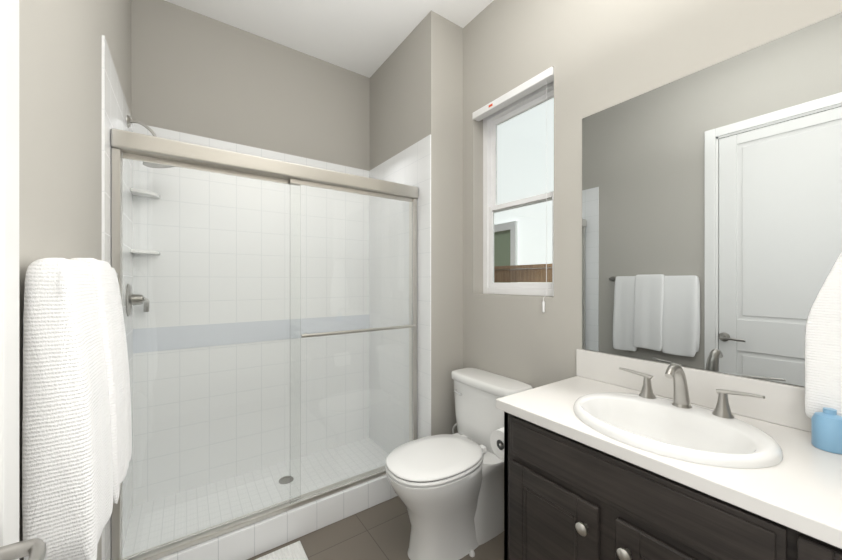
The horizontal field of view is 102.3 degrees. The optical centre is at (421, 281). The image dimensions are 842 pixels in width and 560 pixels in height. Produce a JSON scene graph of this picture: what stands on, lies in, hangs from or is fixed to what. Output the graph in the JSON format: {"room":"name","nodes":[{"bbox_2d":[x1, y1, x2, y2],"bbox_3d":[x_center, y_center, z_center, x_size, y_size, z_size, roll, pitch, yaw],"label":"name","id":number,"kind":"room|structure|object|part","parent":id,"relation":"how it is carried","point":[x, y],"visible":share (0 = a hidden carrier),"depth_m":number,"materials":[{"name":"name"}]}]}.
{"room":"bathroom","nodes":[
{"label":"bathroom","id":0,"kind":"room"},
{"bbox_2d":[19,0,130,559],"bbox_3d":[-0.875,-0.170,0.683,0.150,3.020,2.959,0,0,-35],"label":"wall","id":1,"kind":"structure","parent":0,"point":[60,128],"depth_m":0.85,"materials":[{"name":"grey paint"}]},
{"bbox_2d":[0,0,18,559],"bbox_3d":[-0.456,0.098,0.227,0.016,2.484,0.880,0,0,-35],"label":"door frame","id":2,"kind":"structure","parent":1,"relation":"attached to","point":[9,271],"depth_m":0.56,"materials":[{"name":"white paint"}]},
{"bbox_2d":[22,258,131,559],"bbox_3d":[-0.873,0.275,0.913,0.116,0.666,0.681,0,0,-35],"label":"towel","id":3,"kind":"object","parent":1,"relation":"attached to","point":[77,439],"visible":1,"depth_m":0.65,"materials":[{"name":"white fabric"}]},
{"bbox_2d":[102,35,132,559],"bbox_3d":[-1.416,0.215,1.597,0.008,2.249,0.842,0,0,-35],"label":"tile","id":4,"kind":"structure","parent":1,"relation":"attached to","point":[115,111],"depth_m":1.32,"materials":[{"name":"white tile"}]},
{"bbox_2d":[127,115,156,136],"bbox_3d":[-1.428,-0.738,1.823,0.231,0.243,0.176,0,0,-35],"label":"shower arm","id":5,"kind":"object","parent":4,"relation":"attached to","point":[129,121],"visible":0.35,"depth_m":1.78},
{"bbox_2d":[131,0,369,170],"bbox_3d":[-0.978,-0.170,2.506,2.066,3.020,0.150,0,0,-35],"label":"wall","id":6,"kind":"structure","parent":0,"point":[194,73],"depth_m":2.26,"materials":[{"name":"grey paint"}]},
{"bbox_2d":[133,123,368,176],"bbox_3d":[-1.041,0.215,2.366,1.488,2.249,0.008,0,0,-35],"label":"tile","id":7,"kind":"structure","parent":6,"relation":"attached to","point":[190,138],"depth_m":2.26,"materials":[{"name":"white tile"}]},
{"bbox_2d":[165,0,493,77],"bbox_3d":[-0.089,-1.740,1.231,2.066,0.120,3.259,0,0,-35],"label":"ceiling","id":8,"kind":"structure","parent":0,"point":[366,38],"depth_m":2.18,"materials":[{"name":"white paint"}]},
{"bbox_2d":[247,496,503,559],"bbox_3d":[-0.089,1.390,1.231,2.066,0.100,3.259,0,0,-35],"label":"floor","id":9,"kind":"structure","parent":0,"point":[380,531],"depth_m":1.75,"materials":[{"name":"tile"}]},
{"bbox_2d":[156,475,397,559],"bbox_3d":[-0.660,1.265,1.821,1.488,0.150,0.110,0,0,-35],"label":"shower curb","id":10,"kind":"object","parent":9,"relation":"on","point":[255,539],"visible":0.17,"depth_m":1.74,"materials":[{"name":"tile"}]},
{"bbox_2d":[111,128,417,559],"bbox_3d":[-0.642,0.288,1.795,1.486,1.802,0.116,0,0,-35],"label":"shower door","id":11,"kind":"structure","parent":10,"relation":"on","point":[269,306],"depth_m":1.68,"materials":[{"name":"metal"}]},
{"bbox_3d":[-0.949,0.313,1.620,0.723,1.694,0.006,0,0,-35],"label":"shower enclosure glass","id":12,"kind":"part","parent":11,"relation":"part of","materials":[{"name":"clear glass"}]},
{"bbox_3d":[-0.373,0.313,1.988,0.762,1.694,0.006,0,0,-35],"label":"shower enclosure glass","id":13,"kind":"part","parent":11,"relation":"part of","materials":[{"name":"clear glass"}]},
{"bbox_2d":[255,541,307,559],"bbox_3d":[-0.748,1.332,1.333,0.670,0.013,0.520,0,0,-35],"label":"bath mat","id":14,"kind":"object","parent":9,"relation":"on","point":[295,551],"visible":1,"depth_m":1.65,"materials":[{"name":"white fabric"}]},
{"bbox_2d":[385,367,532,559],"bbox_3d":[0.163,0.941,1.761,0.741,0.798,0.500,0,0,-35],"label":"toilet","id":15,"kind":"object","parent":9,"relation":"on","point":[448,489],"visible":0.85,"depth_m":1.67,"materials":[{"name":"white ceramic"}]},
{"bbox_3d":[0.070,0.867,1.696,0.509,0.020,0.374,0,0,-35],"label":"lid","id":16,"kind":"part","parent":15,"relation":"part of","materials":[{"name":"white plastic"}]},
{"bbox_3d":[0.068,0.889,1.695,0.508,0.018,0.378,0,0,-35],"label":"seat","id":17,"kind":"part","parent":15,"relation":"part of","materials":[{"name":"white plastic"}]},
{"bbox_3d":[0.085,1.120,1.706,0.547,0.440,0.376,0,0,-35],"label":"bowl","id":18,"kind":"part","parent":15,"relation":"part of","materials":[{"name":"white ceramic"}]},
{"bbox_3d":[0.215,0.643,1.965,0.029,0.018,0.076,0,0,-35],"label":"flush lever","id":19,"kind":"part","parent":15,"relation":"part of","materials":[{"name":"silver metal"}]},
{"bbox_3d":[0.382,0.746,1.914,0.188,0.317,0.472,0,0,-35],"label":"tank","id":20,"kind":"part","parent":15,"relation":"part of","materials":[{"name":"white ceramic"}]},
{"bbox_3d":[0.382,0.565,1.914,0.208,0.046,0.500,0,0,-35],"label":"tank lid","id":21,"kind":"part","parent":15,"relation":"part of","materials":[{"name":"white ceramic"}]},
{"bbox_2d":[490,380,841,559],"bbox_3d":[0.836,0.908,0.936,0.578,0.865,1.411,0,0,-35],"label":"bathroom vanity","id":22,"kind":"object","parent":9,"relation":"on","point":[604,456],"depth_m":0.94,"materials":[{"name":"brown wood"}]},
{"bbox_3d":[0.418,0.930,1.104,0.018,0.560,0.320,0,0,-35],"label":"door","id":23,"kind":"part","parent":22,"relation":"part of","materials":[{"name":"brown wood"}]},
{"bbox_3d":[0.470,0.717,0.985,0.032,0.035,0.035,0,0,-35],"label":"knob","id":24,"kind":"part","parent":22,"relation":"part of","materials":[{"name":"silver metal"}]},
{"bbox_3d":[0.536,0.717,0.890,0.032,0.035,0.035,0,0,-35],"label":"knob","id":25,"kind":"part","parent":22,"relation":"part of","materials":[{"name":"silver metal"}]},
{"bbox_2d":[496,377,841,540],"bbox_3d":[0.878,0.458,0.896,0.559,0.035,1.298,0,0,-35],"label":"countertop","id":26,"kind":"structure","parent":22,"relation":"on","point":[778,470],"depth_m":0.92,"materials":[{"name":"white stone"}]},
{"bbox_2d":[618,367,655,399],"bbox_3d":[0.796,0.373,1.250,0.052,0.090,0.119,0,0,-35],"label":"faucet","id":27,"kind":"object","parent":26,"relation":"on","point":[646,393],"depth_m":1.21,"materials":[{"name":"silver metal"}]},
{"bbox_2d":[664,363,692,409],"bbox_3d":[0.835,0.342,1.108,0.142,0.152,0.054,0,0,-35],"label":"faucet","id":28,"kind":"object","parent":26,"relation":"on","point":[681,399],"depth_m":1.11,"materials":[{"name":"silver metal"}]},
{"bbox_2d":[573,392,783,483],"bbox_3d":[0.738,0.491,1.041,0.444,0.153,0.512,0,0,-35],"label":"sink","id":29,"kind":"object","parent":26,"relation":"in","point":[714,444],"depth_m":0.98,"materials":[{"name":"white ceramic"}]},
{"bbox_2d":[712,388,765,419],"bbox_3d":[0.955,0.373,1.022,0.052,0.090,0.119,0,0,-35],"label":"faucet","id":30,"kind":"object","parent":26,"relation":"on","point":[722,410],"depth_m":1.04,"materials":[{"name":"silver metal"}]},
{"bbox_2d":[811,407,841,453],"bbox_3d":[1.073,0.387,0.890,0.064,0.104,0.064,0,0,-35],"label":"soap bottle","id":31,"kind":"object","parent":26,"relation":"on","point":[826,429],"visible":1,"depth_m":0.88,"materials":[{"name":"blue plastic"}]},
{"bbox_3d":[0.629,0.930,0.800,0.018,0.560,0.320,0,0,-35],"label":"door","id":32,"kind":"part","parent":22,"relation":"part of","materials":[{"name":"brown wood"}]},
{"bbox_3d":[0.874,0.611,0.449,0.018,0.238,0.507,0,0,-35],"label":"drawer","id":33,"kind":"part","parent":22,"relation":"part of","materials":[{"name":"brown wood"}]},
{"bbox_2d":[370,10,462,435],"bbox_3d":[-0.075,-0.170,2.525,0.262,3.020,0.853,0,0,-35],"label":"wall","id":34,"kind":"structure","parent":0,"point":[416,86],"depth_m":2.19,"materials":[{"name":"grey paint"}]},
{"bbox_2d":[369,134,430,438],"bbox_3d":[-0.186,0.215,2.447,0.008,2.249,0.853,0,0,-35],"label":"tile","id":35,"kind":"object","parent":34,"relation":"attached to","point":[410,165],"visible":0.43,"depth_m":2.17,"materials":[{"name":"white tile"}]},
{"bbox_2d":[463,0,841,387],"bbox_3d":[0.697,-0.170,1.779,0.150,3.020,2.959,0,0,-35],"label":"wall","id":36,"kind":"structure","parent":0,"point":[599,55],"depth_m":1.64,"materials":[{"name":"grey paint"}]},
{"bbox_2d":[472,67,553,312],"bbox_3d":[0.552,-0.459,1.970,0.169,1.237,0.576,0,0,-35],"label":"window unit","id":37,"kind":"structure","parent":36,"relation":"in","point":[518,190],"depth_m":2.00,"materials":[{"name":"white plastic"}]},
{"bbox_3d":[0.512,-1.054,1.942,0.057,0.043,0.572,0,0,-35],"label":"blind rail","id":38,"kind":"part","parent":37,"relation":"part of","materials":[{"name":"white plastic"}]},
{"bbox_3d":[0.585,-0.221,1.993,0.025,0.522,0.496,0,0,-35],"label":"sash","id":39,"kind":"part","parent":37,"relation":"part of","materials":[{"name":"white plastic"}]},
{"bbox_3d":[0.585,-0.221,1.993,0.004,0.458,0.432,0,0,-35],"label":"sash glass","id":40,"kind":"part","parent":37,"relation":"part of","materials":[{"name":"clear glass"}]},
{"bbox_3d":[0.607,-0.742,2.008,0.004,0.527,0.432,0,0,-35],"label":"sash glass","id":41,"kind":"part","parent":37,"relation":"part of","materials":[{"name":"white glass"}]},
{"bbox_3d":[0.634,-0.469,1.737,0.027,1.137,0.003,0,0,-35],"label":"blind cord","id":42,"kind":"part","parent":37,"relation":"part of","materials":[{"name":"white plastic"}]},
{"bbox_2d":[575,349,810,432],"bbox_3d":[1.100,0.377,1.050,0.019,0.124,1.298,0,0,-35],"label":"backsplash","id":43,"kind":"structure","parent":36,"relation":"attached to","point":[783,404],"depth_m":1.14,"materials":[{"name":"white stone"}]},
{"bbox_2d":[582,12,841,386],"bbox_3d":[0.981,-0.221,1.234,0.006,1.065,0.819,0,0,-35],"label":"mirror","id":44,"kind":"object","parent":36,"relation":"attached to","point":[712,218],"visible":1,"depth_m":1.16,"materials":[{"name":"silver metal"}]},
{"bbox_2d":[805,252,841,417],"bbox_3d":[1.232,0.001,0.800,0.091,0.772,0.428,0,0,-35],"label":"towel","id":45,"kind":"object","parent":36,"relation":"attached to","point":[823,359],"visible":0.94,"depth_m":0.92,"materials":[{"name":"white fabric"}]},
{"bbox_3d":[-0.480,0.132,0.210,0.035,2.391,0.718,0,0,-35],"label":"door frame","id":46,"kind":"structure","parent":0,"visible":0},
{"bbox_2d":[0,541,21,559],"bbox_3d":[-0.633,0.410,0.504,0.050,0.066,0.066,0,0,-35],"label":"rose","id":47,"kind":"object","parent":46,"relation":"attached to","point":[7,552],"visible":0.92,"depth_m":0.51,"materials":[{"name":"silver metal"}]},
{"bbox_2d":[13,538,46,559],"bbox_3d":[-0.567,0.412,0.477,0.041,0.026,0.141,0,0,-35],"label":"lever","id":48,"kind":"object","parent":47,"relation":"attached to","point":[34,549],"visible":1,"depth_m":0.51,"materials":[{"name":"silver metal"}]}
]}

